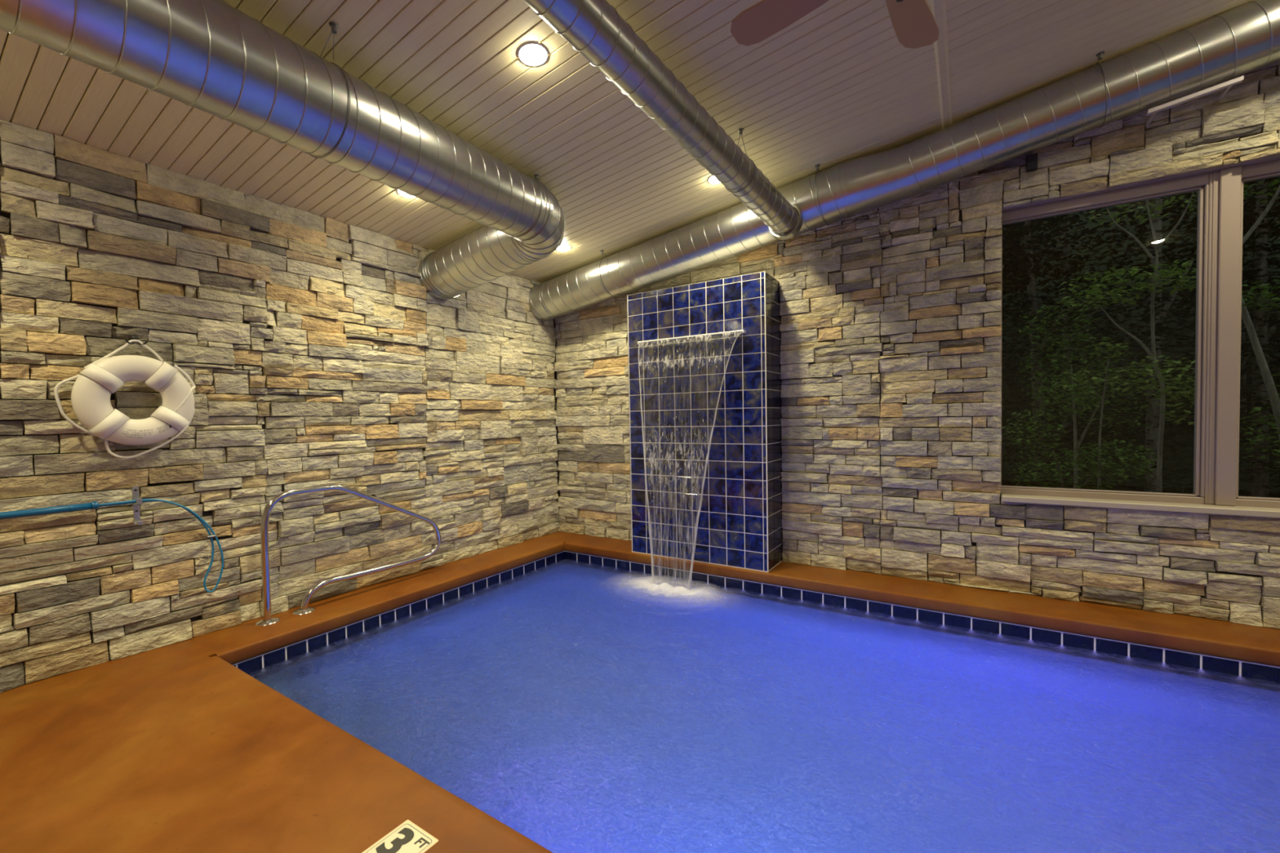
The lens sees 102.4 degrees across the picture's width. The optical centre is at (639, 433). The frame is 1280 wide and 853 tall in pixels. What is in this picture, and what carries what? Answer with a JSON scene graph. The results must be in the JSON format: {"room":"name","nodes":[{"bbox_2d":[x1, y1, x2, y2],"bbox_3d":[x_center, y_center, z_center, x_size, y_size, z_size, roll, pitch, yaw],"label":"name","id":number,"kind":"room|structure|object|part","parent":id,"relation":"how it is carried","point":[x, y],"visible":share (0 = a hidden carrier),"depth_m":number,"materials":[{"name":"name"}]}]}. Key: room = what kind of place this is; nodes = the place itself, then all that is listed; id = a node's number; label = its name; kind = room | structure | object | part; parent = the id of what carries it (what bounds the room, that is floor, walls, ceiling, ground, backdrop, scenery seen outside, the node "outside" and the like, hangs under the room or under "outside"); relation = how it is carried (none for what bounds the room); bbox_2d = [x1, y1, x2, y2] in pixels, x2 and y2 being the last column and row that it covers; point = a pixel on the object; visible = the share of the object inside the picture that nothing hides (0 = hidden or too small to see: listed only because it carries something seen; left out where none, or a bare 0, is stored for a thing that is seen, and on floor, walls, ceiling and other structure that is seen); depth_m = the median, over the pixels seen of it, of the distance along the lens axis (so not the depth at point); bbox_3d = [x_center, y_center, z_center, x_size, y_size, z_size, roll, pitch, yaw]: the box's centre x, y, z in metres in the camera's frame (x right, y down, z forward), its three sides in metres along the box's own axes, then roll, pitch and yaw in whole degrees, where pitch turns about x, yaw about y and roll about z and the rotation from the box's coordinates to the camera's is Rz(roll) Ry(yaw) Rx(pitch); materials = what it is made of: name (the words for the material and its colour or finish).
{"room":"indoor swimming pool","nodes":[
{"label":"indoor swimming pool","id":0,"kind":"room"},
{"bbox_2d":[0,119,559,693],"bbox_3d":[-2.671,0.625,2.957,0.281,4.282,6.799,0,2,33],"label":"wall","id":1,"kind":"structure","parent":0,"point":[314,350],"depth_m":3.07,"materials":[{"name":"stone"}]},
{"bbox_2d":[0,498,223,592],"bbox_3d":[-3.095,0.658,1.961,0.039,0.589,2.462,0,2,33],"label":"pole","id":2,"kind":"object","parent":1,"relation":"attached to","point":[92,505],"visible":1,"depth_m":2.56,"materials":[{"name":"blue metal"}]},
{"bbox_2d":[53,339,195,458],"bbox_3d":[-2.629,-0.180,2.661,0.105,0.618,0.532,0,2,33],"label":"life ring","id":3,"kind":"object","parent":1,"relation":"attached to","point":[92,388],"visible":1,"depth_m":2.63,"materials":[{"name":"white plastic"}]},
{"bbox_2d":[124,335,147,345],"bbox_3d":[-2.665,-0.489,2.704,0.124,0.051,0.087,0,2,33],"label":"wall hook","id":4,"kind":"object","parent":1,"relation":"attached to","point":[132,337],"visible":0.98,"depth_m":2.68,"materials":[{"name":"black metal"}]},
{"bbox_2d":[132,485,142,524],"bbox_3d":[-2.635,0.380,2.699,0.064,0.205,0.026,0,2,33],"label":"wall bracket","id":5,"kind":"object","parent":1,"relation":"attached to","point":[136,515],"visible":1,"depth_m":2.71,"materials":[{"name":"silver metal"}]},
{"bbox_2d":[0,0,1250,283],"bbox_3d":[1.079,-2.085,0.331,9.424,1.276,6.999,0,2,33],"label":"ceiling","id":6,"kind":"structure","parent":0,"point":[837,84],"depth_m":2.69,"materials":[{"name":"white wood"}]},
{"bbox_2d":[0,0,565,300],"bbox_3d":[-1.603,-1.356,1.984,1.428,0.617,4.833,-1,2,14],"label":"duct","id":7,"kind":"object","parent":6,"relation":"hanging from","point":[212,57],"visible":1,"depth_m":2.03,"materials":[{"name":"metal"}]},
{"bbox_2d":[396,189,415,197],"bbox_3d":[-1.515,-1.574,3.364,0.138,0.035,0.139,0,2,33],"label":"recessed light","id":8,"kind":"object","parent":6,"relation":"in","point":[400,193],"visible":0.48,"depth_m":3.36,"materials":[{"name":"white"}]},
{"bbox_2d":[517,42,548,66],"bbox_3d":[-0.492,-1.737,2.365,0.138,0.035,0.139,0,2,33],"label":"recessed light","id":9,"kind":"object","parent":6,"relation":"in","point":[531,54],"visible":1,"depth_m":2.35,"materials":[{"name":"white"}]},
{"bbox_2d":[555,244,571,251],"bbox_3d":[-0.677,-1.633,4.536,0.138,0.035,0.139,0,2,33],"label":"recessed light","id":10,"kind":"object","parent":6,"relation":"in","point":[563,247],"visible":0.89,"depth_m":4.51,"materials":[{"name":"white glass"}]},
{"bbox_2d":[522,0,803,239],"bbox_3d":[-0.206,-1.612,2.027,0.240,0.493,4.435,0,2,36],"label":"duct","id":11,"kind":"object","parent":6,"relation":"hanging from","point":[594,28],"visible":1,"depth_m":2.37,"materials":[{"name":"metal"}]},
{"bbox_2d":[707,175,720,183],"bbox_3d":[0.553,-1.817,3.674,0.138,0.035,0.139,0,2,33],"label":"recessed light","id":12,"kind":"object","parent":6,"relation":"in","point":[712,180],"visible":0.54,"depth_m":3.67,"materials":[{"name":"white"}]},
{"bbox_2d":[730,0,939,48],"bbox_3d":[0.825,-1.740,1.731,0.866,0.379,0.866,-1,2,-5],"label":"ceiling fan","id":13,"kind":"object","parent":6,"relation":"hanging from","point":[914,24],"visible":1,"depth_m":2.02,"materials":[{"name":"brown wood"}]},
{"bbox_3d":[0.549,-1.623,1.968,0.425,0.038,0.148,0,2,40],"label":"blade","id":14,"kind":"part","parent":13,"relation":"part of","materials":[{"name":"brown wood"}]},
{"bbox_3d":[1.060,-1.633,2.012,0.148,0.038,0.425,0,2,40],"label":"blade","id":15,"kind":"part","parent":13,"relation":"part of","materials":[{"name":"brown wood"}]},
{"bbox_2d":[527,0,1279,321],"bbox_3d":[2.443,-1.954,3.087,8.346,1.600,0.382,0,2,33],"label":"duct","id":16,"kind":"object","parent":6,"relation":"hanging from","point":[1243,38],"visible":0.96,"depth_m":3.22,"materials":[{"name":"metal"}]},
{"bbox_2d":[0,531,1279,852],"bbox_3d":[1.132,1.348,0.468,9.074,0.350,6.649,0,2,33],"label":"floor","id":17,"kind":"structure","parent":0,"point":[174,748],"depth_m":1.99,"materials":[{"name":"concrete"}]},
{"bbox_2d":[255,484,440,626],"bbox_3d":[-1.971,0.744,3.630,0.123,0.820,1.295,0,2,33],"label":"handrail","id":18,"kind":"object","parent":17,"relation":"on","point":[268,620],"visible":0.99,"depth_m":3.35,"materials":[{"name":"silver metal"}]},
{"bbox_2d":[362,819,438,852],"bbox_3d":[-0.682,1.176,1.457,0.150,0.006,0.151,0,2,33],"label":"depth marker","id":19,"kind":"object","parent":17,"relation":"on","point":[407,837],"visible":1,"depth_m":1.48,"materials":[{"name":"beige tile"}]},
{"bbox_2d":[626,271,782,572],"bbox_3d":[0.522,-0.086,4.406,1.266,2.302,0.434,0,2,33],"label":"tiled pillar","id":20,"kind":"structure","parent":17,"relation":"on","point":[739,504],"depth_m":4.20,"materials":[{"name":"blue tile"}]},
{"bbox_2d":[638,332,741,590],"bbox_3d":[0.351,0.230,4.152,0.940,2.034,0.222,0,2,33],"label":"waterfall","id":21,"kind":"object","parent":20,"relation":"attached to","point":[640,362],"visible":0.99,"depth_m":4.16,"materials":[{"name":"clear liquid"}]},
{"bbox_2d":[232,551,1279,683],"bbox_3d":[1.504,1.741,1.951,7.244,1.062,2.900,0,2,33],"label":"pool tile border","id":22,"kind":"object","parent":17,"relation":"in","point":[1249,669],"visible":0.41,"depth_m":3.31,"materials":[{"name":"tile"}]},
{"bbox_2d":[247,559,1279,852],"bbox_3d":[1.530,1.286,1.951,7.200,0.028,2.820,0,2,33],"label":"pool water","id":23,"kind":"object","parent":22,"relation":"in","point":[580,708],"visible":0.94,"depth_m":2.28,"materials":[{"name":"blue liquid"}]},
{"bbox_2d":[628,576,717,597],"bbox_3d":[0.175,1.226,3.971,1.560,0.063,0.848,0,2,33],"label":"foam","id":24,"kind":"object","parent":23,"relation":"on","point":[671,588],"visible":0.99,"depth_m":4.09,"materials":[{"name":"white"}]},
{"bbox_2d":[554,60,1279,628],"bbox_3d":[2.841,-0.069,3.278,9.224,5.454,0.279,0,2,33],"label":"wall","id":25,"kind":"structure","parent":0,"point":[891,447],"depth_m":3.63,"materials":[{"name":"stone"}]},
{"bbox_2d":[1025,152,1037,172],"bbox_3d":[2.507,-1.730,3.292,0.058,0.095,0.060,0,2,33],"label":"wall box","id":26,"kind":"object","parent":25,"relation":"attached to","point":[1031,165],"visible":1,"depth_m":3.27,"materials":[{"name":"black plastic"}]},
{"bbox_2d":[991,173,1208,504],"bbox_3d":[2.852,-0.539,3.263,1.020,1.905,0.070,0,2,33],"label":"window","id":27,"kind":"structure","parent":25,"relation":"in","point":[1199,183],"depth_m":3.03,"materials":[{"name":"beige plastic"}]},
{"bbox_2d":[1000,493,1279,518],"bbox_3d":[3.849,0.434,2.565,3.355,0.040,0.140,0,2,33],"label":"trim","id":28,"kind":"structure","parent":25,"relation":"attached to","point":[1258,512],"depth_m":3.04,"materials":[{"name":"beige"}]},
{"bbox_2d":[1001,155,1279,212],"bbox_3d":[3.823,-1.498,2.571,3.410,0.022,0.125,0,2,33],"label":"trim","id":29,"kind":"structure","parent":25,"relation":"attached to","point":[1274,157],"depth_m":3.06,"materials":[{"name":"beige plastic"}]},
{"bbox_2d":[1144,75,1244,126],"bbox_3d":[3.030,-1.821,2.845,0.359,0.074,0.204,0,2,33],"label":"bracket","id":30,"kind":"object","parent":25,"relation":"attached to","point":[1227,85],"visible":1,"depth_m":2.77,"materials":[{"name":"grey metal"}]},
{"bbox_3d":[2.916,-1.799,2.933,0.016,0.012,0.179,0,2,33],"label":"bracket arm","id":31,"kind":"part","parent":30,"relation":"part of","materials":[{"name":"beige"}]},
{"bbox_3d":[3.157,-1.843,2.777,0.016,0.012,0.179,0,2,33],"label":"bracket arm","id":32,"kind":"part","parent":30,"relation":"part of","materials":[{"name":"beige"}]},
{"bbox_2d":[1203,165,1241,506],"bbox_3d":[3.326,-0.541,2.947,0.119,1.900,0.092,0,2,33],"label":"trim","id":33,"kind":"structure","parent":25,"relation":"attached to","point":[1224,184],"depth_m":2.91,"materials":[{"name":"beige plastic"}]},
{"bbox_2d":[1235,159,1279,508],"bbox_3d":[3.830,-0.538,2.638,1.068,1.905,0.070,0,2,33],"label":"window","id":34,"kind":"structure","parent":25,"relation":"in","point":[1271,169],"depth_m":2.88,"materials":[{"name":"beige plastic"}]},
{"label":"outside","id":35,"kind":"structure","parent":0,"visible":0},
{"bbox_2d":[991,177,1279,497],"bbox_3d":[10.806,-11.226,10.127,22.000,25.337,20.000,0,2,33],"label":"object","id":36,"kind":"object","parent":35,"point":[1186,451],"depth_m":10.56,"materials":[{"name":"green plant"}]},
{"bbox_2d":[1001,230,1041,423],"bbox_3d":[7.125,-2.398,11.290,2.869,7.486,1.925,0,2,33],"label":"tree","id":37,"kind":"object","parent":36,"relation":"on","point":[1019,276],"visible":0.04,"depth_m":10.77,"materials":[{"name":"green plant"}]},
{"bbox_2d":[1000,217,1062,494],"bbox_3d":[5.245,-2.057,8.432,2.702,7.037,1.883,0,2,33],"label":"tree","id":38,"kind":"object","parent":36,"relation":"on","point":[1009,384],"visible":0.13,"depth_m":7.98,"materials":[{"name":"green plant"}]},
{"bbox_2d":[1001,216,1123,488],"bbox_3d":[6.472,-1.885,8.676,2.734,6.640,1.879,0,2,33],"label":"tree","id":39,"kind":"object","parent":36,"relation":"on","point":[1030,304],"visible":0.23,"depth_m":8.50,"materials":[{"name":"green plant"}]},
{"bbox_2d":[1001,209,1148,445],"bbox_3d":[8.341,-2.159,10.056,2.767,7.033,1.880,0,2,33],"label":"tree","id":40,"kind":"object","parent":36,"relation":"on","point":[1064,219],"visible":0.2,"depth_m":9.81,"materials":[{"name":"green plant"}]},
{"bbox_2d":[1001,373,1159,489],"bbox_3d":[4.437,0.431,5.245,1.234,2.083,0.921,0,2,33],"label":"round bush","id":41,"kind":"object","parent":36,"relation":"on","point":[1040,463],"visible":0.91,"depth_m":5.24,"materials":[{"name":"green plant"}]},
{"bbox_2d":[1018,302,1159,488],"bbox_3d":[5.564,-0.120,6.447,1.395,3.072,1.042,0,2,33],"label":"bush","id":42,"kind":"object","parent":36,"relation":"on","point":[1076,444],"visible":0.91,"depth_m":6.45,"materials":[{"name":"green plant"}]},
{"bbox_2d":[1053,341,1129,489],"bbox_3d":[4.830,0.243,5.517,0.644,2.427,0.440,0,2,33],"label":"sapling","id":43,"kind":"object","parent":36,"relation":"on","point":[1108,344],"visible":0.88,"depth_m":5.46,"materials":[{"name":"green plant"}]},
{"bbox_2d":[1056,191,1196,492],"bbox_3d":[5.512,-1.008,5.582,1.276,4.901,1.360,-2,2,-28],"label":"young tree","id":44,"kind":"object","parent":36,"relation":"on","point":[1153,356],"visible":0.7,"depth_m":5.59,"materials":[{"name":"green plant"}]},
{"bbox_2d":[1024,191,1279,493],"bbox_3d":[7.274,-2.225,7.389,2.788,7.362,1.884,0,2,33],"label":"tree","id":45,"kind":"object","parent":36,"relation":"on","point":[1152,430],"visible":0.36,"depth_m":7.32,"materials":[{"name":"green plant"}]},
{"bbox_2d":[1131,479,1205,504],"bbox_3d":[5.562,0.965,5.301,0.899,0.971,0.789,-1,2,9],"label":"clump","id":46,"kind":"object","parent":36,"relation":"on","point":[1170,491],"visible":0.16,"depth_m":5.38,"materials":[{"name":"green plant"}]},
{"bbox_2d":[1141,176,1279,497],"bbox_3d":[8.666,-1.936,7.079,2.636,6.754,1.901,0,2,33],"label":"tree","id":47,"kind":"object","parent":36,"relation":"on","point":[1259,481],"visible":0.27,"depth_m":7.11,"materials":[{"name":"green plant"}]},
{"bbox_2d":[1143,176,1279,431],"bbox_3d":[10.494,-1.837,9.039,2.641,6.376,1.940,0,2,33],"label":"tree","id":48,"kind":"object","parent":36,"relation":"on","point":[1244,250],"visible":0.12,"depth_m":8.99,"materials":[{"name":"green plant"}]},
{"bbox_2d":[1157,179,1279,470],"bbox_3d":[6.354,-1.160,5.210,1.384,5.006,1.653,-1,2,-11],"label":"leaning tree","id":49,"kind":"object","parent":36,"relation":"on","point":[1273,397],"visible":0.36,"depth_m":5.41,"materials":[{"name":"green plant"}]},
{"bbox_2d":[1253,184,1279,479],"bbox_3d":[9.208,-2.015,6.003,2.492,6.962,1.833,0,2,33],"label":"tree","id":50,"kind":"object","parent":36,"relation":"on","point":[1275,451],"visible":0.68,"depth_m":6.98,"materials":[{"name":"green plant"}]}
]}

